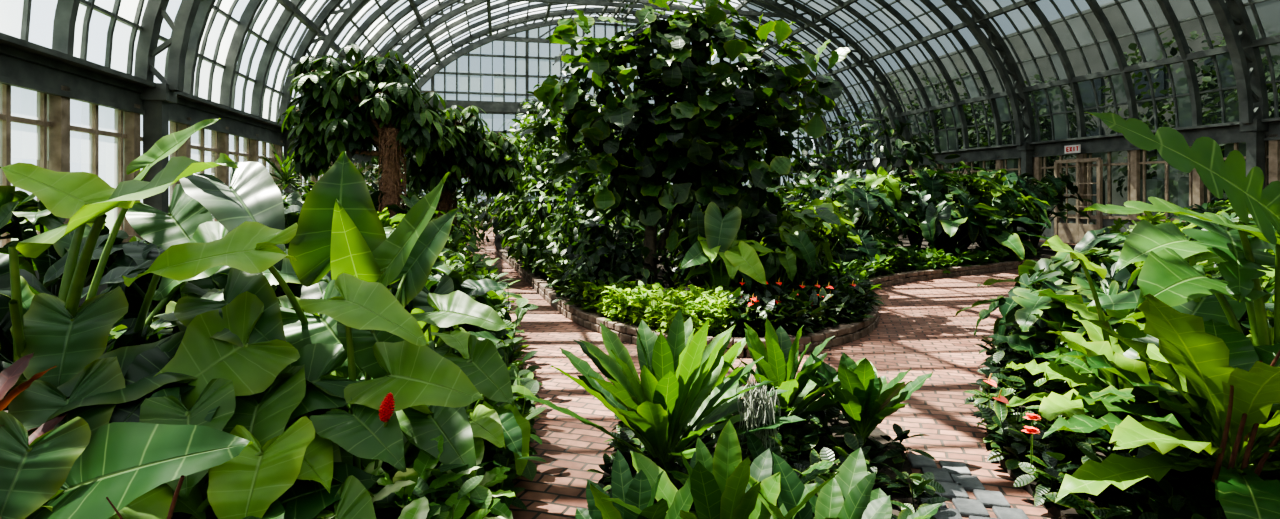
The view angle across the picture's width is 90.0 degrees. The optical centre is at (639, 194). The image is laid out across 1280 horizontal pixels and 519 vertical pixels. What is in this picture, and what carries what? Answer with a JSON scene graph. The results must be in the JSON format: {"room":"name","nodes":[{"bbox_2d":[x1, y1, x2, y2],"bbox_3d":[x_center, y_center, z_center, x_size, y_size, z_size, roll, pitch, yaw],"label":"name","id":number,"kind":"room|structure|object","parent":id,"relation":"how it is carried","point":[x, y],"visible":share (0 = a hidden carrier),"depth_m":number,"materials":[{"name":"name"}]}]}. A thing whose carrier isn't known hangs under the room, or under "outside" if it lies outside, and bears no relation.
{"room":"botanical greenhouse","nodes":[
{"label":"botanical greenhouse","id":0,"kind":"room"},
{"bbox_2d":[0,32,381,305],"bbox_3d":[-9.402,-0.150,13.905,0.750,3.700,47.378,0,0,-12],"label":"wall","id":1,"kind":"structure","parent":0,"point":[55,88],"depth_m":10.97,"materials":[{"name":"paint"}]},
{"bbox_2d":[0,0,1279,164],"bbox_3d":[3.455,-6.230,16.072,26.329,8.840,46.063,0,0,-12],"label":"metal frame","id":2,"kind":"structure","parent":1,"relation":"attached to","point":[1242,47],"depth_m":22.37,"materials":[{"name":"metal"}]},
{"bbox_2d":[0,0,693,120],"bbox_3d":[-0.389,-6.265,15.267,18.603,8.730,45.998,0,0,-12],"label":"ceiling","id":3,"kind":"structure","parent":0,"point":[127,10],"depth_m":14.77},
{"bbox_2d":[20,0,1279,161],"bbox_3d":[3.449,-6.250,16.091,35.664,8.760,50.607,0,0,0],"label":"bars","id":4,"kind":"object","parent":3,"relation":"attached to","point":[90,5],"depth_m":21.67,"materials":[{"name":"metal"}]},
{"bbox_2d":[400,22,815,224],"bbox_3d":[-1.450,-4.450,38.574,26.579,12.300,0.300,0,0,-12],"label":"wall","id":5,"kind":"structure","parent":0,"point":[495,77],"depth_m":37.20,"materials":[{"name":"paint"}]},
{"bbox_2d":[467,225,1076,518],"bbox_3d":[3.449,1.700,16.103,35.591,0.001,50.565,0,0,0],"label":"floor","id":6,"kind":"structure","parent":0,"point":[918,329],"depth_m":6.03,"materials":[{"name":"brick"}]},
{"bbox_2d":[5,224,513,516],"bbox_3d":[-7.008,1.675,18.222,6.267,0.070,37.102,0,0,-12],"label":"garden bed","id":7,"kind":"object","parent":6,"relation":"on","point":[465,224],"visible":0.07,"depth_m":9.25,"materials":[{"name":"soil"}]},
{"bbox_2d":[0,248,57,362],"bbox_3d":[-3.559,0.837,3.082,1.053,1.631,1.288,0,0,-25],"label":"plant","id":8,"kind":"object","parent":7,"relation":"on","point":[30,285],"visible":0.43,"depth_m":3.29,"materials":[{"name":"green plant"}]},
{"bbox_2d":[0,352,70,518],"bbox_3d":[-2.165,1.117,2.009,1.018,1.066,0.976,0,0,25],"label":"cordyline","id":9,"kind":"object","parent":7,"relation":"on","point":[9,376],"visible":0.4,"depth_m":2.26,"materials":[{"name":"red plant"}]},
{"bbox_2d":[0,185,142,299],"bbox_3d":[-4.551,0.790,5.098,1.298,1.726,1.269,0,0,0],"label":"plant","id":10,"kind":"object","parent":7,"relation":"on","point":[16,207],"visible":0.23,"depth_m":4.83,"materials":[{"name":"green plant"}]},
{"bbox_2d":[38,483,205,518],"bbox_3d":[-2.170,1.259,2.243,1.581,0.799,1.282,0,0,0],"label":"plant","id":11,"kind":"object","parent":7,"relation":"on","point":[154,504],"visible":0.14,"depth_m":2.09,"materials":[{"name":"green plant"}]},
{"bbox_2d":[106,475,184,518],"bbox_3d":[-1.399,1.149,1.829,0.206,0.703,0.061,0,0,0],"label":"flower stalk","id":12,"kind":"object","parent":7,"relation":"on","point":[174,499],"visible":1,"depth_m":1.82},
{"bbox_2d":[39,230,286,324],"bbox_3d":[-3.116,0.936,4.316,1.220,1.437,1.397,0,0,38],"label":"plant","id":13,"kind":"object","parent":7,"relation":"on","point":[133,253],"visible":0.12,"depth_m":3.91,"materials":[{"name":"green plant"}]},
{"bbox_2d":[81,258,328,351],"bbox_3d":[-2.571,0.982,3.763,1.131,1.343,1.177,0,0,0],"label":"plant","id":14,"kind":"object","parent":7,"relation":"on","point":[135,293],"visible":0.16,"depth_m":3.64,"materials":[{"name":"green plant"}]},
{"bbox_2d":[103,283,348,376],"bbox_3d":[-2.234,1.040,3.142,1.358,1.231,1.351,0,0,-38],"label":"plant","id":15,"kind":"object","parent":7,"relation":"on","point":[189,288],"visible":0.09,"depth_m":2.97,"materials":[{"name":"green plant"}]},
{"bbox_2d":[109,321,348,518],"bbox_3d":[-1.844,1.114,2.796,1.329,1.085,1.337,0,0,-13],"label":"plant","id":16,"kind":"object","parent":7,"relation":"on","point":[151,361],"visible":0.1,"depth_m":2.47,"materials":[{"name":"green plant"}]},
{"bbox_2d":[0,118,513,518],"bbox_3d":[-1.702,0.610,2.852,2.228,1.994,2.128,0,0,0],"label":"plant","id":17,"kind":"object","parent":7,"relation":"on","point":[236,345],"visible":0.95,"depth_m":2.55,"materials":[{"name":"green plant"}]},
{"bbox_2d":[150,364,383,498],"bbox_3d":[-1.633,1.169,2.719,1.191,0.978,1.192,0,0,0],"label":"plant","id":18,"kind":"object","parent":7,"relation":"on","point":[266,420],"visible":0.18,"depth_m":2.39,"materials":[{"name":"green plant"}]},
{"bbox_2d":[172,462,406,518],"bbox_3d":[-1.497,1.311,2.238,1.245,0.690,1.226,0,0,0],"label":"plant","id":19,"kind":"object","parent":7,"relation":"on","point":[301,500],"visible":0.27,"depth_m":2.27,"materials":[{"name":"green plant"}]},
{"bbox_2d":[284,200,302,245],"bbox_3d":[-3.459,0.853,5.783,1.346,1.604,1.446,0,0,22],"label":"plant","id":20,"kind":"object","parent":7,"relation":"on","point":[291,217],"visible":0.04,"depth_m":5.90,"materials":[{"name":"green plant"}]},
{"bbox_2d":[281,185,310,214],"bbox_3d":[-4.942,0.756,9.000,1.263,1.792,1.154,0,0,-42],"label":"plant","id":21,"kind":"object","parent":7,"relation":"on","point":[291,197],"visible":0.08,"depth_m":8.92,"materials":[{"name":"green plant"}]},
{"bbox_2d":[275,248,412,313],"bbox_3d":[-2.215,0.980,4.544,1.412,1.350,1.294,0,0,34],"label":"plant","id":22,"kind":"object","parent":7,"relation":"on","point":[315,291],"visible":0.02,"depth_m":4.14,"materials":[{"name":"green plant"}]},
{"bbox_2d":[277,43,455,223],"bbox_3d":[-4.672,-0.448,10.926,3.046,4.206,1.909,0,0,-9],"label":"tree","id":23,"kind":"object","parent":7,"relation":"on","point":[383,111],"visible":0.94,"depth_m":10.50,"materials":[{"name":"green plant"}]},
{"bbox_2d":[274,156,481,231],"bbox_3d":[-7.053,-0.031,18.607,5.051,3.737,19.577,0,0,-15],"label":"shrub","id":24,"kind":"object","parent":7,"relation":"on","point":[370,173],"visible":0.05,"depth_m":16.88,"materials":[{"name":"green plant"}]},
{"bbox_2d":[261,142,312,190],"bbox_3d":[-6.286,-0.364,11.195,1.376,1.182,1.360,0,0,18],"label":"yucca plant","id":25,"kind":"object","parent":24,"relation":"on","point":[285,179],"visible":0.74,"depth_m":11.15,"materials":[{"name":"green plant"}]},
{"bbox_2d":[372,392,394,488],"bbox_3d":[-1.022,1.168,2.475,0.058,0.866,0.307,0,0,-40],"label":"spike","id":26,"kind":"object","parent":7,"relation":"on","point":[386,407],"visible":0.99,"depth_m":2.37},
{"bbox_2d":[339,377,432,469],"bbox_3d":[-1.430,1.247,2.898,0.998,0.814,0.798,0,0,0],"label":"plant","id":27,"kind":"object","parent":7,"relation":"on","point":[405,424],"visible":0.06,"depth_m":2.75,"materials":[{"name":"green plant"}]},
{"bbox_2d":[370,190,422,214],"bbox_3d":[-4.099,0.789,10.541,1.282,1.730,1.435,0,0,0],"label":"plant","id":28,"kind":"object","parent":7,"relation":"on","point":[410,202],"visible":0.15,"depth_m":10.41,"materials":[{"name":"green plant"}]},
{"bbox_2d":[377,208,442,260],"bbox_3d":[-3.204,0.912,8.322,1.181,1.485,1.505,0,0,0],"label":"plant","id":29,"kind":"object","parent":7,"relation":"on","point":[384,215],"visible":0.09,"depth_m":8.56,"materials":[{"name":"green plant"}]},
{"bbox_2d":[309,434,514,518],"bbox_3d":[-0.928,1.220,2.477,0.833,0.562,1.374,0,0,0],"label":"leafy plant","id":30,"kind":"object","parent":7,"relation":"on","point":[418,508],"visible":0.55,"depth_m":2.65,"materials":[{"name":"green plant"}]},
{"bbox_2d":[429,248,460,274],"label":"plant","id":31,"kind":"object","parent":7,"relation":"on","point":[440,265],"depth_m":6.31,"materials":[{"name":"green plant"}]},
{"bbox_2d":[388,270,509,365],"bbox_3d":[-1.680,1.129,5.255,1.171,1.056,1.257,0,0,-28],"label":"plant","id":32,"kind":"object","parent":7,"relation":"on","point":[447,283],"visible":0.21,"depth_m":5.16,"materials":[{"name":"green plant"}]},
{"bbox_2d":[417,182,496,281],"bbox_3d":[-4.366,0.639,14.569,2.199,2.264,11.331,0,0,-15],"label":"leafy shrub","id":33,"kind":"object","parent":7,"relation":"on","point":[456,235],"visible":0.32,"depth_m":13.28,"materials":[{"name":"green plant"}]},
{"bbox_2d":[411,308,504,358],"bbox_3d":[-1.363,1.173,4.094,0.875,0.961,0.877,0,0,0],"label":"plant","id":34,"kind":"object","parent":7,"relation":"on","point":[457,339],"visible":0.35,"depth_m":3.97,"materials":[{"name":"green plant"}]},
{"bbox_2d":[382,385,537,476],"bbox_3d":[-1.088,1.336,3.399,1.098,0.639,0.859,0,0,0],"label":"plant","id":35,"kind":"object","parent":7,"relation":"on","point":[501,427],"visible":0.3,"depth_m":3.25,"materials":[{"name":"green plant"}]},
{"bbox_2d":[375,316,546,518],"bbox_3d":[-1.326,1.392,4.973,1.660,0.694,6.634,0,0,-1],"label":"groundcover","id":36,"kind":"object","parent":7,"relation":"on","point":[480,505],"visible":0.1,"depth_m":3.24,"materials":[{"name":"green plant"}]},
{"bbox_2d":[387,239,537,363],"bbox_3d":[-2.596,1.180,8.615,2.954,0.964,7.224,0,0,-4],"label":"groundcover","id":37,"kind":"object","parent":7,"relation":"on","point":[478,270],"visible":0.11,"depth_m":6.32,"materials":[{"name":"green plant"}]},
{"bbox_2d":[400,105,525,233],"bbox_3d":[-3.747,-0.088,13.207,2.736,3.489,1.712,0,0,-10],"label":"tree","id":38,"kind":"object","parent":7,"relation":"on","point":[479,156],"visible":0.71,"depth_m":12.95,"materials":[{"name":"green plant"}]},
{"bbox_2d":[601,412,921,518],"bbox_3d":[0.720,1.675,2.858,1.962,0.070,4.515,0,0,0],"label":"garden bed","id":39,"kind":"object","parent":6,"relation":"on","point":[843,422],"visible":0.14,"depth_m":3.97,"materials":[{"name":"soil"}]},
{"bbox_2d":[575,449,692,518],"bbox_3d":[0.007,1.412,2.557,0.876,0.591,0.666,0,0,27],"label":"anthurium","id":40,"kind":"object","parent":39,"relation":"on","point":[637,492],"visible":0.87,"depth_m":2.69,"materials":[{"name":"green plant"}]},
{"bbox_2d":[520,309,805,471],"bbox_3d":[0.133,1.135,3.738,1.528,0.949,1.635,0,0,0],"label":"leafy plant","id":41,"kind":"object","parent":39,"relation":"on","point":[678,375],"visible":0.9,"depth_m":3.63,"materials":[{"name":"green plant"}]},
{"bbox_2d":[640,338,777,425],"bbox_3d":[0.526,1.285,4.439,1.165,0.649,1.049,0,0,0],"label":"anthurium","id":42,"kind":"object","parent":39,"relation":"on","point":[735,350],"visible":0.09,"depth_m":4.38,"materials":[{"name":"green plant"}]},
{"bbox_2d":[601,419,838,518],"bbox_3d":[0.301,1.311,2.533,0.923,0.694,0.901,0,0,13],"label":"leafy plant","id":43,"kind":"object","parent":39,"relation":"on","point":[719,490],"visible":0.92,"depth_m":2.67,"materials":[{"name":"green plant"}]},
{"bbox_2d":[668,452,773,517],"bbox_3d":[0.460,1.484,3.156,0.696,0.432,0.677,0,0,-40],"label":"anthurium","id":44,"kind":"object","parent":39,"relation":"on","point":[680,476],"visible":0.07,"depth_m":3.22,"materials":[{"name":"green plant"}]},
{"bbox_2d":[736,374,780,453],"bbox_3d":[0.669,1.300,3.575,0.252,0.603,0.207,0,0,0],"label":"moss","id":45,"kind":"object","parent":39,"relation":"on","point":[756,400],"visible":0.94,"depth_m":3.54,"materials":[{"name":"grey plant"}]},
{"bbox_2d":[585,388,949,518],"bbox_3d":[0.737,1.537,3.720,2.057,0.372,3.010,0,0,6],"label":"groundcover","id":46,"kind":"object","parent":39,"relation":"on","point":[810,435],"visible":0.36,"depth_m":3.82,"materials":[{"name":"green plant"}]},
{"bbox_2d":[706,318,849,426],"bbox_3d":[0.945,1.225,4.271,1.058,0.768,1.089,0,0,0],"label":"anthurium","id":47,"kind":"object","parent":39,"relation":"on","point":[779,361],"visible":0.64,"depth_m":4.23,"materials":[{"name":"green plant"}]},
{"bbox_2d":[745,429,833,506],"bbox_3d":[0.687,1.465,3.288,0.722,0.391,0.789,0,0,0],"label":"anthurium","id":48,"kind":"object","parent":39,"relation":"on","point":[754,444],"visible":0.14,"depth_m":3.42,"materials":[{"name":"green plant"}]},
{"bbox_2d":[734,447,890,518],"bbox_3d":[0.711,1.407,2.567,0.844,0.600,0.827,0,0,-35],"label":"anthurium","id":49,"kind":"object","parent":39,"relation":"on","point":[847,495],"visible":0.82,"depth_m":2.70,"materials":[{"name":"green plant"}]},
{"bbox_2d":[805,352,932,445],"bbox_3d":[1.395,1.307,4.095,0.765,0.602,0.704,0,0,35],"label":"anthurium","id":50,"kind":"object","parent":39,"relation":"on","point":[865,398],"visible":0.91,"depth_m":4.03,"materials":[{"name":"green plant"}]},
{"bbox_2d":[809,488,942,518],"bbox_3d":[0.943,1.522,2.851,0.788,0.378,0.652,0,0,40],"label":"anthurium","id":51,"kind":"object","parent":39,"relation":"on","point":[926,512],"visible":0.4,"depth_m":2.89,"materials":[{"name":"green plant"}]},
{"bbox_2d":[497,249,1072,357],"bbox_3d":[5.445,1.613,12.738,18.374,0.198,11.681,0,0,-3],"label":"stone curb","id":52,"kind":"object","parent":6,"relation":"on","point":[843,333],"visible":0.56,"depth_m":8.42,"materials":[{"name":"stone"}]},
{"bbox_2d":[494,223,1075,355],"bbox_3d":[4.009,1.655,23.145,18.369,0.110,31.047,0,0,-11],"label":"garden bed","id":53,"kind":"object","parent":6,"relation":"on","point":[1045,250],"visible":0.07,"depth_m":17.81,"materials":[{"name":"soil"}]},
{"bbox_2d":[499,86,627,243],"bbox_3d":[-2.249,-0.496,15.315,4.345,4.297,3.359,0,0,27],"label":"tree","id":54,"kind":"object","parent":53,"relation":"on","point":[549,153],"visible":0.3,"depth_m":14.84,"materials":[{"name":"green plant"}]},
{"bbox_2d":[506,237,638,314],"bbox_3d":[-1.613,1.273,12.131,3.359,0.779,8.170,0,0,0],"label":"groundcover","id":55,"kind":"object","parent":53,"relation":"on","point":[569,287],"visible":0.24,"depth_m":9.65,"materials":[{"name":"green plant"}]},
{"bbox_2d":[571,213,644,271],"bbox_3d":[-0.403,0.957,10.130,1.495,1.337,1.418,0,0,0],"label":"plant","id":56,"kind":"object","parent":53,"relation":"on","point":[598,220],"visible":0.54,"depth_m":10.05,"materials":[{"name":"green plant"}]},
{"bbox_2d":[530,209,688,310],"bbox_3d":[-0.669,0.990,9.811,1.610,1.580,3.291,0,0,-25],"label":"shrub","id":57,"kind":"object","parent":53,"relation":"on","point":[621,246],"visible":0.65,"depth_m":9.21,"materials":[{"name":"green plant"}]},
{"bbox_2d":[481,156,745,275],"bbox_3d":[-1.045,0.354,12.965,6.293,2.716,3.771,0,0,30],"label":"leafy shrub","id":58,"kind":"object","parent":53,"relation":"on","point":[526,230],"visible":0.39,"depth_m":12.34,"materials":[{"name":"green plant"}]},
{"bbox_2d":[461,130,812,254],"bbox_3d":[-1.785,-0.290,19.087,13.589,4.314,6.074,0,0,41],"label":"shrub","id":59,"kind":"object","parent":53,"relation":"on","point":[495,208],"visible":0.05,"depth_m":17.90,"materials":[{"name":"green plant"}]},
{"bbox_2d":[580,280,740,336],"bbox_3d":[0.231,1.360,7.710,2.060,0.605,1.633,0,0,0],"label":"groundcover","id":60,"kind":"object","parent":53,"relation":"on","point":[658,309],"visible":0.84,"depth_m":7.54,"materials":[{"name":"green plant"}]},
{"bbox_2d":[515,0,849,292],"bbox_3d":[0.568,-0.772,9.501,4.829,4.872,2.304,0,0,7],"label":"fig tree","id":61,"kind":"object","parent":53,"relation":"on","point":[718,130],"visible":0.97,"depth_m":9.05,"materials":[{"name":"green plant"}]},
{"bbox_2d":[680,202,766,291],"bbox_3d":[1.010,0.843,8.026,1.046,1.526,0.592,0,0,0],"label":"plant","id":62,"kind":"object","parent":53,"relation":"on","point":[717,230],"visible":0.84,"depth_m":7.99,"materials":[{"name":"green plant"}]},
{"bbox_2d":[672,229,776,290],"bbox_3d":[1.156,1.018,8.494,1.061,1.210,1.503,0,0,45],"label":"plant","id":63,"kind":"object","parent":53,"relation":"on","point":[729,270],"visible":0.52,"depth_m":8.22,"materials":[{"name":"green plant"}]},
{"bbox_2d":[498,78,959,239],"bbox_3d":[2.224,-1.614,24.273,19.141,7.125,10.781,0,0,15],"label":"shrub","id":64,"kind":"object","parent":53,"relation":"on","point":[913,157],"visible":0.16,"depth_m":24.14,"materials":[{"name":"green plant"}]},
{"bbox_2d":[720,202,787,245],"bbox_3d":[1.538,0.835,10.140,1.310,1.578,1.411,0,0,-14],"label":"plant","id":65,"kind":"object","parent":53,"relation":"on","point":[748,228],"visible":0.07,"depth_m":10.05,"materials":[{"name":"green plant"}]},
{"bbox_2d":[659,206,856,290],"bbox_3d":[1.821,0.970,9.878,3.150,1.620,2.570,0,0,0],"label":"shrub","id":66,"kind":"object","parent":53,"relation":"on","point":[696,282],"visible":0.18,"depth_m":9.87,"materials":[{"name":"green plant"}]},
{"bbox_2d":[731,230,820,294],"bbox_3d":[1.901,1.055,8.976,1.320,1.144,1.135,0,0,-23],"label":"plant","id":67,"kind":"object","parent":53,"relation":"on","point":[771,263],"visible":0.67,"depth_m":8.63,"materials":[{"name":"green plant"}]},
{"bbox_2d":[713,272,881,337],"bbox_3d":[2.082,1.305,8.181,2.474,0.717,2.835,0,0,3],"label":"anthurium","id":68,"kind":"object","parent":53,"relation":"on","point":[815,305],"visible":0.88,"depth_m":7.48,"materials":[{"name":"green plant"}]},
{"bbox_2d":[753,206,854,287],"bbox_3d":[2.402,0.896,9.323,1.521,1.457,1.335,0,0,0],"label":"plant","id":69,"kind":"object","parent":53,"relation":"on","point":[802,216],"visible":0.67,"depth_m":9.23,"materials":[{"name":"green plant"}]},
{"bbox_2d":[766,179,842,210],"bbox_3d":[3.376,0.634,14.468,2.553,2.000,2.324,0,0,27],"label":"monstera plant","id":70,"kind":"object","parent":53,"relation":"on","point":[815,193],"visible":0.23,"depth_m":14.04,"materials":[{"name":"green plant"}]},
{"bbox_2d":[781,197,861,272],"bbox_3d":[2.934,0.825,10.899,1.392,1.599,1.423,0,0,30],"label":"plant","id":71,"kind":"object","parent":53,"relation":"on","point":[829,203],"visible":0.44,"depth_m":10.72,"materials":[{"name":"green plant"}]},
{"bbox_2d":[798,164,864,205],"bbox_3d":[5.001,0.385,17.546,2.527,2.488,2.372,0,0,-17],"label":"monstera plant","id":72,"kind":"object","parent":53,"relation":"on","point":[840,177],"visible":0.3,"depth_m":17.23,"materials":[{"name":"green plant"}]},
{"bbox_2d":[822,221,909,273],"bbox_3d":[4.104,1.058,13.103,2.667,1.223,2.124,0,0,-29],"label":"monstera plant","id":73,"kind":"object","parent":53,"relation":"on","point":[872,245],"visible":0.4,"depth_m":12.57,"materials":[{"name":"green plant"}]},
{"bbox_2d":[820,183,917,237],"bbox_3d":[4.592,0.686,14.011,2.517,1.888,2.441,0,0,35],"label":"monstera plant","id":74,"kind":"object","parent":53,"relation":"on","point":[861,205],"visible":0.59,"depth_m":13.32,"materials":[{"name":"green plant"}]},
{"bbox_2d":[830,166,921,239],"bbox_3d":[5.473,0.466,15.551,2.556,2.320,2.769,0,0,0],"label":"monstera plant","id":75,"kind":"object","parent":53,"relation":"on","point":[891,184],"visible":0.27,"depth_m":15.17,"materials":[{"name":"green plant"}]},
{"bbox_2d":[788,241,1041,304],"bbox_3d":[4.408,1.369,13.901,5.518,0.644,10.263,0,0,44],"label":"groundcover","id":76,"kind":"object","parent":53,"relation":"on","point":[930,258],"visible":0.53,"depth_m":13.37,"materials":[{"name":"green plant"}]},
{"bbox_2d":[880,167,967,247],"bbox_3d":[6.911,0.467,16.006,2.299,2.320,2.463,0,0,0],"label":"monstera plant","id":77,"kind":"object","parent":53,"relation":"on","point":[931,182],"visible":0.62,"depth_m":15.42,"materials":[{"name":"green plant"}]},
{"bbox_2d":[889,200,1013,255],"bbox_3d":[7.350,0.878,15.086,2.612,1.506,2.325,0,0,-34],"label":"monstera plant","id":78,"kind":"object","parent":53,"relation":"on","point":[936,227],"visible":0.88,"depth_m":14.53,"materials":[{"name":"green plant"}]},
{"bbox_2d":[913,161,1002,210],"bbox_3d":[8.184,0.360,17.067,2.209,2.534,2.774,0,0,0],"label":"monstera plant","id":79,"kind":"object","parent":53,"relation":"on","point":[961,197],"visible":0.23,"depth_m":16.49,"materials":[{"name":"green plant"}]},
{"bbox_2d":[955,216,1050,260],"bbox_3d":[8.930,1.081,15.882,2.215,1.244,2.759,0,0,-34],"label":"monstera plant","id":80,"kind":"object","parent":53,"relation":"on","point":[997,239],"visible":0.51,"depth_m":15.31,"materials":[{"name":"green plant"}]},
{"bbox_2d":[958,173,1051,222],"bbox_3d":[9.355,0.512,17.274,2.540,2.232,2.318,0,0,-18],"label":"monstera plant","id":81,"kind":"object","parent":53,"relation":"on","point":[1004,199],"visible":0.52,"depth_m":16.69,"materials":[{"name":"green plant"}]},
{"bbox_2d":[964,169,1050,228],"bbox_3d":[10.136,0.424,18.499,2.656,2.410,2.352,0,0,0],"label":"monstera plant","id":82,"kind":"object","parent":53,"relation":"on","point":[1012,177],"visible":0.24,"depth_m":17.95,"materials":[{"name":"green plant"}]},
{"bbox_2d":[1013,172,1094,247],"bbox_3d":[12.060,0.480,19.591,2.627,2.301,2.697,0,0,-11],"label":"monstera plant","id":83,"kind":"object","parent":53,"relation":"on","point":[1051,192],"visible":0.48,"depth_m":18.99,"materials":[{"name":"green plant"}]},
{"bbox_2d":[907,454,1028,518],"bbox_3d":[1.773,1.688,3.500,0.548,0.030,1.300,0,0,0],"label":"pavers","id":84,"kind":"object","parent":6,"relation":"on","point":[955,477],"visible":0.67,"depth_m":3.58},
{"bbox_2d":[986,342,1221,518],"bbox_3d":[10.816,1.675,9.449,17.340,0.070,17.699,0,0,0],"label":"garden bed","id":85,"kind":"object","parent":6,"relation":"on","point":[1147,483],"visible":0.11,"depth_m":3.67,"materials":[{"name":"soil"}]},
{"bbox_2d":[955,265,1138,351],"bbox_3d":[3.775,1.149,5.801,1.888,1.018,1.544,0,0,-23],"label":"monstera plant","id":86,"kind":"object","parent":85,"relation":"on","point":[1017,308],"visible":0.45,"depth_m":5.56,"materials":[{"name":"green plant"}]},
{"bbox_2d":[1018,254,1092,282],"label":"monstera plant","id":87,"kind":"object","parent":85,"relation":"on","point":[1075,265],"depth_m":6.97,"materials":[{"name":"green plant"}]},
{"bbox_2d":[985,271,1133,381],"bbox_3d":[4.006,1.195,5.127,1.816,0.964,1.878,0,0,0],"label":"anthurium","id":88,"kind":"object","parent":85,"relation":"on","point":[1048,287],"visible":0.07,"depth_m":5.49,"materials":[{"name":"green plant"}]},
{"bbox_2d":[985,313,1164,415],"bbox_3d":[3.525,1.378,4.956,1.237,0.931,1.431,0,0,-29],"label":"anthurium","id":89,"kind":"object","parent":85,"relation":"on","point":[1014,341],"visible":0.13,"depth_m":5.15,"materials":[{"name":"green plant"}]},
{"bbox_2d":[1074,248,1121,262],"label":"monstera plant","id":90,"kind":"object","parent":85,"relation":"on","point":[1095,254],"depth_m":7.74,"materials":[{"name":"green plant"}]},
{"bbox_2d":[1073,227,1129,260],"bbox_3d":[6.970,1.054,8.942,1.519,1.207,1.971,0,0,-14],"label":"monstera plant","id":91,"kind":"object","parent":85,"relation":"on","point":[1093,238],"visible":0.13,"depth_m":9.02,"materials":[{"name":"green plant"}]},
{"bbox_2d":[1086,256,1142,290],"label":"monstera plant","id":92,"kind":"object","parent":85,"relation":"on","point":[1122,274],"depth_m":6.39,"materials":[{"name":"green plant"}]},
{"bbox_2d":[958,319,1279,518],"bbox_3d":[3.603,1.496,5.166,3.205,0.486,6.311,0,0,0],"label":"groundcover","id":93,"kind":"object","parent":85,"relation":"on","point":[1196,498],"visible":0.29,"depth_m":3.72,"materials":[{"name":"green plant"}]},
{"bbox_2d":[983,373,1040,474],"bbox_3d":[2.309,1.404,3.990,0.142,0.372,0.902,0,0,12],"label":"flowers","id":94,"kind":"object","parent":93,"relation":"on","point":[1032,430],"visible":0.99,"depth_m":3.70,"materials":[{"name":"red plant"}]},
{"bbox_2d":[977,299,1267,477],"bbox_3d":[3.138,1.244,4.190,1.565,0.952,1.453,0,0,42],"label":"anthurium","id":95,"kind":"object","parent":85,"relation":"on","point":[1052,405],"visible":0.33,"depth_m":4.24,"materials":[{"name":"green plant"}]},
{"bbox_2d":[1099,289,1146,351],"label":"monstera plant","id":96,"kind":"object","parent":85,"relation":"on","point":[1128,300],"depth_m":4.64,"materials":[{"name":"green plant"}]},
{"bbox_2d":[1109,211,1183,234],"bbox_3d":[8.549,0.937,10.640,1.535,1.442,1.717,0,0,-34],"label":"monstera plant","id":97,"kind":"object","parent":85,"relation":"on","point":[1156,218],"visible":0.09,"depth_m":10.82,"materials":[{"name":"green plant"}]},
{"bbox_2d":[1042,293,1279,518],"bbox_3d":[2.844,1.133,3.065,1.808,1.381,1.778,0,0,0],"label":"plant","id":98,"kind":"object","parent":85,"relation":"on","point":[1201,360],"visible":0.93,"depth_m":2.97,"materials":[{"name":"green plant"}]},
{"bbox_2d":[1211,350,1279,482],"bbox_3d":[2.685,0.941,2.828,0.478,0.726,0.365,0,0,0],"label":"flower stalks","id":99,"kind":"object","parent":98,"relation":"on","point":[1274,442],"visible":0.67,"depth_m":2.84},
{"bbox_2d":[1043,112,1279,461],"bbox_3d":[3.016,0.602,3.632,1.980,2.008,1.160,0,0,-19],"label":"philodendron","id":100,"kind":"object","parent":85,"relation":"on","point":[1165,274],"visible":0.89,"depth_m":3.30,"materials":[{"name":"plant"}]},
{"bbox_2d":[1086,366,1279,478],"bbox_3d":[3.287,1.290,3.397,1.469,0.702,1.430,0,0,41],"label":"anthurium","id":101,"kind":"object","parent":85,"relation":"on","point":[1145,450],"visible":0.11,"depth_m":3.25,"materials":[{"name":"green plant"}]},
{"bbox_2d":[1172,294,1229,325],"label":"monstera plant","id":102,"kind":"object","parent":85,"relation":"on","point":[1208,308],"depth_m":4.18,"materials":[{"name":"green plant"}]},
{"bbox_2d":[1165,200,1249,240],"bbox_3d":[10.421,0.872,11.992,1.766,1.569,1.527,0,0,-29],"label":"monstera plant","id":103,"kind":"object","parent":85,"relation":"on","point":[1217,208],"visible":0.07,"depth_m":11.82,"materials":[{"name":"green plant"}]},
{"bbox_2d":[1194,251,1226,274],"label":"monstera plant","id":104,"kind":"object","parent":85,"relation":"on","point":[1208,257],"depth_m":5.72,"materials":[{"name":"green plant"}]},
{"bbox_2d":[1223,294,1246,330],"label":"monstera plant","id":105,"kind":"object","parent":85,"relation":"on","point":[1239,308],"depth_m":4.05,"materials":[{"name":"green plant"}]},
{"bbox_2d":[1218,210,1257,228],"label":"monstera plant","id":106,"kind":"object","parent":85,"relation":"on","point":[1232,217],"depth_m":7.05,"materials":[{"name":"green plant"}]},
{"bbox_2d":[1261,265,1274,327],"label":"monstera plant","id":107,"kind":"object","parent":85,"relation":"on","point":[1268,287],"depth_m":4.88,"materials":[{"name":"green plant"}]},
{"bbox_2d":[711,0,1279,162],"bbox_3d":[12.537,-5.889,18.085,17.473,7.977,46.615,0,0,0],"label":"glass","id":108,"kind":"object","parent":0,"point":[1268,11],"depth_m":22.97,"materials":[{"name":"glass"}]},
{"bbox_2d":[817,117,1279,240],"bbox_3d":[16.051,-0.150,19.454,0.790,3.700,47.378,0,0,-12],"label":"wall","id":109,"kind":"structure","parent":0,"point":[1130,172],"depth_m":21.09,"materials":[{"name":"paint"}]},
{"bbox_2d":[1054,158,1102,243],"bbox_3d":[15.285,0.220,22.368,0.120,2.960,1.820,0,0,-12],"label":"door","id":110,"kind":"structure","parent":109,"relation":"in","point":[1067,232],"depth_m":22.30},
{"label":"outside","id":111,"kind":"structure","parent":0,"visible":0},
{"bbox_2d":[11,204,485,240],"bbox_3d":[0.000,1.760,35.000,180.000,0.001,190.000,0,0,0],"label":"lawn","id":112,"kind":"structure","parent":111,"point":[109,220],"depth_m":42.51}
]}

